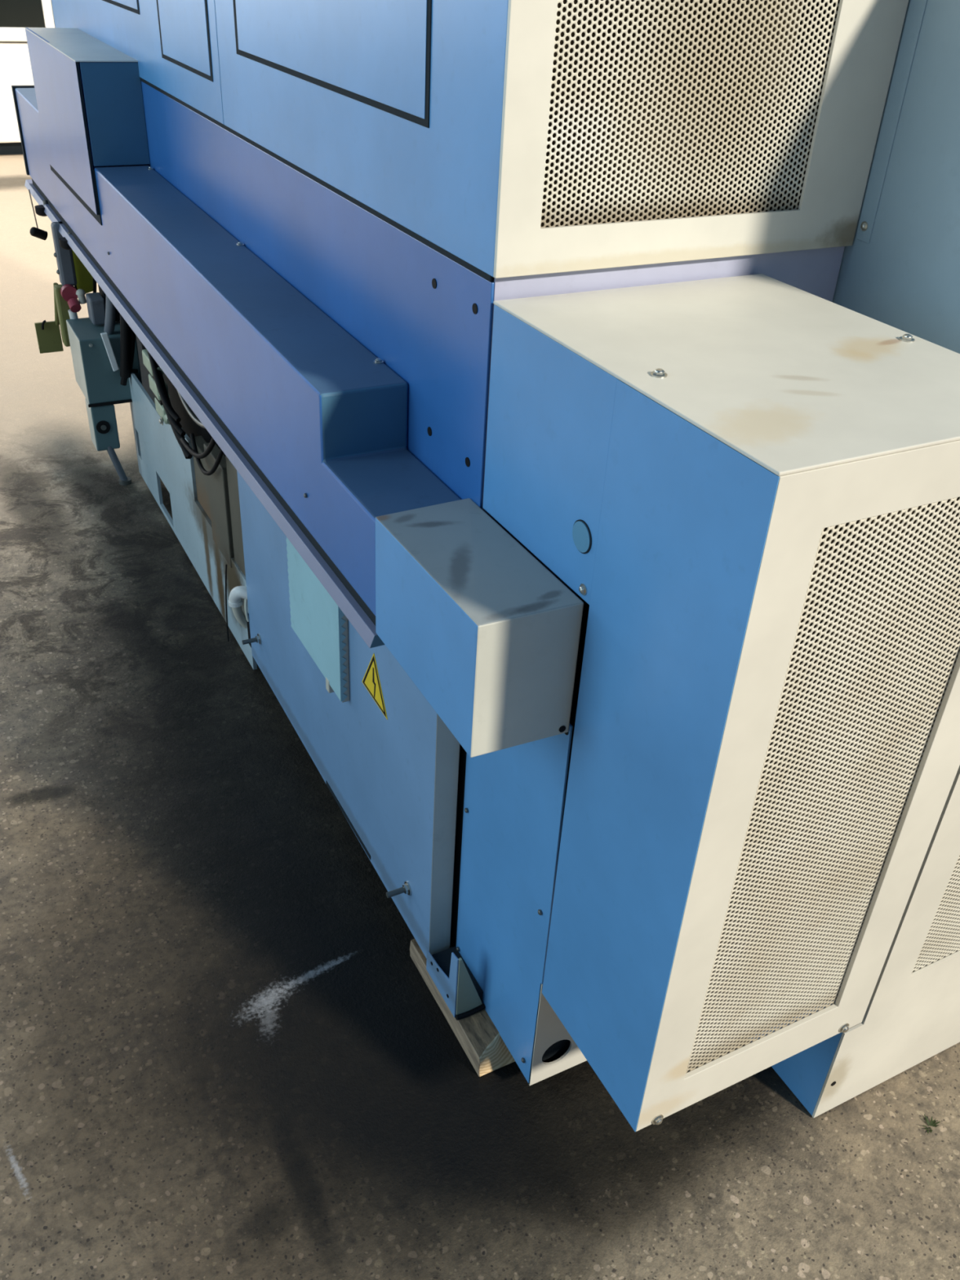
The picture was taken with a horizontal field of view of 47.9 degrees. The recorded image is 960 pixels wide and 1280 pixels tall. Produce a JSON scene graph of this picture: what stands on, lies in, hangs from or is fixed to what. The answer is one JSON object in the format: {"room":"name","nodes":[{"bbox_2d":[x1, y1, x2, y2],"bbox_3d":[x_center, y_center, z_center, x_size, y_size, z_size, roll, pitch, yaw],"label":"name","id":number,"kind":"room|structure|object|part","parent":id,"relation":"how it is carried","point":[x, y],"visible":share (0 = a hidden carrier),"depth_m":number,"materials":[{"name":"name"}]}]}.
{"room":"factory floor","nodes":[
{"label":"factory floor","id":0,"kind":"room"},
{"bbox_2d":[0,154,959,1279],"bbox_3d":[-2.089,-1.603,5.319,18.000,0.050,22.000,-14,37,-24],"label":"floor","id":1,"kind":"structure","parent":0,"point":[226,1053],"depth_m":1.91,"materials":[{"name":"concrete"}]},
{"bbox_2d":[0,0,55,155],"bbox_3d":[-4.430,-4.579,7.796,2.750,1.950,0.815,-14,37,-24],"label":"wall","id":2,"kind":"structure","parent":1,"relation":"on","point":[15,69],"depth_m":8.04,"materials":[{"name":"white paint"}]},
{"bbox_3d":[-4.437,-4.459,7.876,2.750,0.090,0.815,-14,37,-24],"label":"sill","id":3,"kind":"part","parent":2,"relation":"part of","materials":[{"name":"white paint"}]},
{"bbox_3d":[-3.198,-4.945,7.845,0.065,0.875,0.100,-14,37,-24],"label":"window post","id":4,"kind":"part","parent":2,"relation":"part of","materials":[{"name":"white paint"}]},
{"bbox_2d":[66,317,142,485],"bbox_3d":[-1.257,-0.822,3.686,0.184,0.530,0.256,-14,37,-24],"label":"control box","id":5,"kind":"object","parent":1,"relation":"on","point":[101,388],"depth_m":3.56,"materials":[{"name":"grey paint"}]},
{"bbox_2d":[96,420,110,433],"bbox_3d":[-1.259,-0.711,3.614,0.045,0.045,0.004,-14,37,-24],"label":"socket","id":6,"kind":"object","parent":5,"relation":"attached to","point":[102,426],"depth_m":3.61,"materials":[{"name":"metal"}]},
{"bbox_3d":[-1.194,-0.929,3.487,0.040,0.127,0.014,-14,37,-24],"label":"marker strip","id":7,"kind":"part","parent":5,"relation":"part of","materials":[{"name":"white plastic"}]},
{"bbox_3d":[-1.245,-0.607,3.704,0.059,0.134,0.024,-4,34,-11],"label":"support leg","id":8,"kind":"part","parent":5,"relation":"part of","materials":[{"name":"grey metal"}]},
{"bbox_2d":[128,334,589,1085],"bbox_3d":[-0.467,-0.449,2.933,0.559,0.795,3.338,-14,37,-24],"label":"machine base","id":9,"kind":"object","parent":1,"relation":"on","point":[511,801],"visible":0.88,"depth_m":1.83,"materials":[{"name":"blue paint"}]},
{"bbox_2d":[103,295,146,386],"bbox_3d":[-1.111,-1.011,3.446,0.233,0.405,0.093,17,36,20],"label":"bundle","id":10,"kind":"object","parent":9,"relation":"attached to","point":[127,336],"visible":0.38,"depth_m":3.46,"materials":[{"name":"rubber"}]},
{"bbox_2d":[142,349,169,425],"bbox_3d":[-0.911,-0.710,3.061,0.040,0.165,0.220,-14,37,-24],"label":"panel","id":11,"kind":"object","parent":9,"relation":"attached to","point":[160,410],"visible":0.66,"depth_m":3.05,"materials":[{"name":"white plastic"}]},
{"bbox_2d":[146,350,223,475],"bbox_3d":[-0.803,-0.631,2.872,0.045,0.290,0.838,-14,37,-25],"label":"cable loom","id":12,"kind":"object","parent":9,"relation":"hanging from","point":[174,419],"visible":0.73,"depth_m":2.90,"materials":[{"name":"black rubber"}]},
{"bbox_3d":[-0.881,-0.444,3.200,0.010,0.448,1.315,-14,37,-24],"label":"stained panel","id":13,"kind":"part","parent":9,"relation":"part of","materials":[{"name":"beige paint"}]},
{"bbox_2d":[225,564,251,647],"bbox_3d":[-0.615,-0.070,2.769,0.114,0.230,0.058,15,35,17],"label":"hose","id":14,"kind":"object","parent":9,"relation":"attached to","point":[235,601],"visible":0.98,"depth_m":2.74,"materials":[{"name":"plastic"}]},
{"bbox_2d":[236,470,459,959],"bbox_3d":[-0.326,0.023,2.211,0.088,0.732,1.080,-14,37,-24],"label":"access panel","id":15,"kind":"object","parent":9,"relation":"attached to","point":[388,761],"depth_m":2.07,"materials":[{"name":"blue paint"}]},
{"bbox_3d":[-0.320,-0.078,2.125,0.016,0.298,0.292,-14,37,-24],"label":"filter frame","id":16,"kind":"part","parent":15,"relation":"part of","materials":[{"name":"blue paint"}]},
{"bbox_3d":[-0.068,0.579,1.929,0.003,0.153,0.119,-14,37,-24],"label":"foot plate","id":17,"kind":"part","parent":9,"relation":"part of","materials":[{"name":"blue paint"}]},
{"bbox_2d":[140,77,844,595],"bbox_3d":[-0.450,-1.093,2.725,0.584,0.506,3.102,-14,37,-24],"label":"panel","id":18,"kind":"object","parent":9,"relation":"on","point":[420,308],"visible":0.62,"depth_m":1.63,"materials":[{"name":"paint"}]},
{"bbox_2d":[11,84,460,648],"bbox_3d":[-0.865,-0.987,2.749,0.180,0.368,3.354,-14,37,-24],"label":"cover","id":19,"kind":"object","parent":18,"relation":"attached to","point":[314,424],"depth_m":1.91,"materials":[{"name":"metal"}]},
{"bbox_2d":[28,189,47,239],"bbox_3d":[-1.600,-1.523,3.882,0.060,0.154,0.127,-14,37,-24],"label":"plug","id":20,"kind":"object","parent":19,"relation":"hanging from","point":[37,233],"visible":1,"depth_m":3.87,"materials":[{"name":"black plastic"}]},
{"bbox_3d":[-1.605,-1.548,3.885,0.005,0.118,0.093,-12,37,-22],"label":"cord","id":21,"kind":"part","parent":20,"relation":"part of","materials":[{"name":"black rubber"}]},
{"bbox_3d":[-1.505,-1.486,3.723,0.052,0.052,0.052,-14,37,-24],"label":"round knob","id":22,"kind":"part","parent":19,"relation":"part of","materials":[{"name":"black plastic"}]},
{"bbox_3d":[-1.493,-1.502,3.719,0.016,0.020,0.016,-14,37,-24],"label":"knob stem","id":23,"kind":"part","parent":19,"relation":"part of","materials":[{"name":"metal"}]},
{"bbox_3d":[-1.299,-1.258,3.408,0.052,0.052,0.052,-14,37,-24],"label":"round knob","id":24,"kind":"part","parent":19,"relation":"part of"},
{"bbox_2d":[71,249,96,293],"bbox_3d":[-1.338,-1.284,3.646,0.105,0.244,0.031,-14,37,-24],"label":"plate","id":25,"kind":"object","parent":19,"relation":"hanging from","point":[86,282],"visible":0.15,"depth_m":3.68,"materials":[{"name":"green metal"}]},
{"bbox_2d":[50,221,119,346],"bbox_3d":[-1.258,-1.167,3.600,0.280,0.400,0.210,-14,37,-24],"label":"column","id":26,"kind":"structure","parent":19,"relation":"attached to","point":[66,295],"depth_m":3.58,"materials":[{"name":"grey metal"}]},
{"bbox_2d":[34,282,63,353],"bbox_3d":[-1.473,-1.098,3.695,0.091,0.248,0.070,-14,37,-24],"label":"bracket","id":27,"kind":"object","parent":26,"relation":"attached to","point":[48,333],"visible":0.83,"depth_m":3.74,"materials":[{"name":"green metal"}]},
{"bbox_3d":[-1.495,-1.051,3.752,0.078,0.105,0.010,-14,37,-24],"label":"bracket plate","id":28,"kind":"part","parent":27,"relation":"part of","materials":[{"name":"green paint"}]},
{"bbox_3d":[-1.442,-1.143,3.683,0.016,0.156,0.071,-21,41,-32],"label":"bracket arm","id":29,"kind":"part","parent":27,"relation":"part of","materials":[{"name":"green paint"}]},
{"bbox_3d":[-1.359,-1.132,3.592,0.052,0.082,0.065,-14,37,-24],"label":"red handle","id":30,"kind":"part","parent":26,"relation":"part of","materials":[{"name":"plastic"}]},
{"bbox_3d":[-1.328,-1.144,3.600,0.032,0.047,0.032,-14,37,-24],"label":"white knob","id":31,"kind":"part","parent":26,"relation":"part of","materials":[{"name":"grey paint"}]},
{"bbox_2d":[24,27,150,225],"bbox_3d":[-1.113,-1.473,3.067,0.153,0.392,0.812,-14,37,-24],"label":"box","id":32,"kind":"object","parent":19,"relation":"on","point":[88,91],"visible":1,"depth_m":2.80,"materials":[{"name":"paint"}]},
{"bbox_3d":[-1.177,-1.468,3.031,0.008,0.367,0.808,-14,37,-24],"label":"panel","id":33,"kind":"part","parent":32,"relation":"part of","materials":[{"name":"paint"}]},
{"bbox_3d":[-1.104,-1.634,2.961,0.153,0.005,0.811,-14,37,-24],"label":"panel","id":34,"kind":"part","parent":32,"relation":"part of","materials":[{"name":"beige paint"}]},
{"bbox_3d":[-0.914,-0.853,2.812,0.036,0.021,3.354,-14,37,-24],"label":"rail","id":35,"kind":"part","parent":19,"relation":"part of","materials":[{"name":"metal"}]},
{"bbox_3d":[-0.706,-1.026,2.610,0.004,0.497,3.102,-14,37,-24],"label":"panel","id":36,"kind":"part","parent":18,"relation":"part of","materials":[{"name":"paint"}]},
{"bbox_2d":[375,497,583,757],"bbox_3d":[-0.013,-0.025,1.446,0.146,0.203,0.309,-14,37,-24],"label":"box","id":37,"kind":"object","parent":18,"relation":"attached to","point":[486,633],"visible":1,"depth_m":1.36,"materials":[{"name":"beige paint"}]},
{"bbox_2d":[51,0,908,278],"bbox_3d":[-0.399,-2.009,2.121,0.588,1.692,3.136,-14,37,-24],"label":"upper cabinet","id":38,"kind":"object","parent":18,"relation":"on","point":[515,138],"visible":1,"depth_m":1.40,"materials":[{"name":"blue metal"}]},
{"bbox_3d":[-1.009,-2.019,2.724,0.001,0.682,0.912,-14,37,-24],"label":"panel","id":39,"kind":"part","parent":38,"relation":"part of","materials":[{"name":"blue metal"}]},
{"bbox_3d":[-0.925,-2.242,2.430,0.003,1.688,1.967,-14,37,-24],"label":"panel","id":40,"kind":"part","parent":38,"relation":"part of","materials":[{"name":"blue metal"}]},
{"bbox_3d":[-0.613,-1.548,2.112,0.001,0.753,0.389,-14,37,-24],"label":"panel","id":41,"kind":"part","parent":38,"relation":"part of","materials":[{"name":"blue metal"}]},
{"bbox_3d":[-0.241,-1.164,1.503,0.001,0.685,0.812,-14,37,-24],"label":"panel","id":42,"kind":"part","parent":38,"relation":"part of","materials":[{"name":"blue metal"}]},
{"bbox_3d":[-0.207,-1.445,1.288,0.003,1.688,1.160,-14,37,-24],"label":"panel","id":43,"kind":"part","parent":38,"relation":"part of","materials":[{"name":"blue metal"}]},
{"bbox_3d":[0.319,-1.211,0.982,0.586,1.688,0.006,-14,37,-24],"label":"frame","id":44,"kind":"part","parent":38,"relation":"part of","materials":[{"name":"beige paint"}]},
{"bbox_3d":[0.263,-0.304,1.598,0.578,0.504,0.004,-14,37,-24],"label":"panel","id":45,"kind":"part","parent":18,"relation":"part of","materials":[{"name":"purple paint"}]},
{"bbox_3d":[0.039,0.362,1.724,0.004,0.765,0.286,-14,37,-24],"label":"panel","id":46,"kind":"part","parent":9,"relation":"part of","materials":[{"name":"blue metal"}]},
{"bbox_3d":[0.276,0.599,1.845,0.421,0.260,0.004,-14,37,-24],"label":"plate","id":47,"kind":"part","parent":9,"relation":"part of","materials":[{"name":"beige paint"}]},
{"bbox_2d":[482,273,959,1131],"bbox_3d":[0.306,0.085,1.508,0.433,1.009,0.548,-14,37,-24],"label":"box","id":48,"kind":"object","parent":9,"relation":"attached to","point":[748,486],"visible":1,"depth_m":1.26,"materials":[{"name":"beige paint"}]},
{"bbox_3d":[0.076,-0.231,1.327,0.003,0.282,0.280,-14,37,-24],"label":"panel","id":49,"kind":"part","parent":48,"relation":"part of","materials":[{"name":"blue metal"}]},
{"bbox_3d":[0.181,0.204,1.326,0.001,0.996,0.260,-14,37,-24],"label":"panel","id":50,"kind":"part","parent":48,"relation":"part of","materials":[{"name":"blue metal"}]},
{"bbox_3d":[0.201,-0.347,1.514,0.419,0.282,0.004,-14,37,-24],"label":"panel","id":51,"kind":"part","parent":48,"relation":"part of","materials":[{"name":"paint"}]},
{"bbox_3d":[0.330,-0.330,1.239,0.428,0.004,0.541,-14,37,-24],"label":"panel","id":52,"kind":"part","parent":48,"relation":"part of","materials":[{"name":"beige paint"}]},
{"bbox_3d":[0.427,0.223,1.320,0.423,0.996,0.008,-14,37,-24],"label":"frame","id":53,"kind":"part","parent":48,"relation":"part of","materials":[{"name":"beige paint"}]},
{"bbox_2d":[409,938,515,1076],"bbox_3d":[-0.028,0.657,1.996,0.092,0.048,0.295,-14,37,-24],"label":"wood block","id":54,"kind":"object","parent":1,"relation":"on","point":[483,1045],"visible":0.47,"depth_m":1.91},
{"bbox_2d":[751,765,959,1118],"bbox_3d":[0.845,0.117,1.887,0.826,1.146,0.521,-14,37,-24],"label":"base cabinet","id":55,"kind":"object","parent":1,"relation":"on","point":[912,1015],"visible":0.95,"depth_m":1.77,"materials":[{"name":"white metal"}]},
{"bbox_3d":[0.458,0.571,1.964,0.004,0.267,0.516,-14,37,-24],"label":"panel","id":56,"kind":"part","parent":55,"relation":"part of","materials":[{"name":"metal"}]},
{"bbox_2d":[832,0,959,353],"bbox_3d":[0.942,-0.634,1.465,0.671,0.579,0.580,-14,37,-24],"label":"panel","id":57,"kind":"object","parent":55,"relation":"on","point":[900,269],"visible":0.74,"depth_m":1.45,"materials":[{"name":"grey paint"}]},
{"bbox_2d":[923,1114,940,1133],"bbox_3d":[0.767,0.826,1.844,0.029,0.010,0.037,23,38,27],"label":"tuft","id":58,"kind":"object","parent":1,"relation":"on","point":[933,1122],"visible":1,"depth_m":1.85,"materials":[{"name":"green plant"}]}
]}

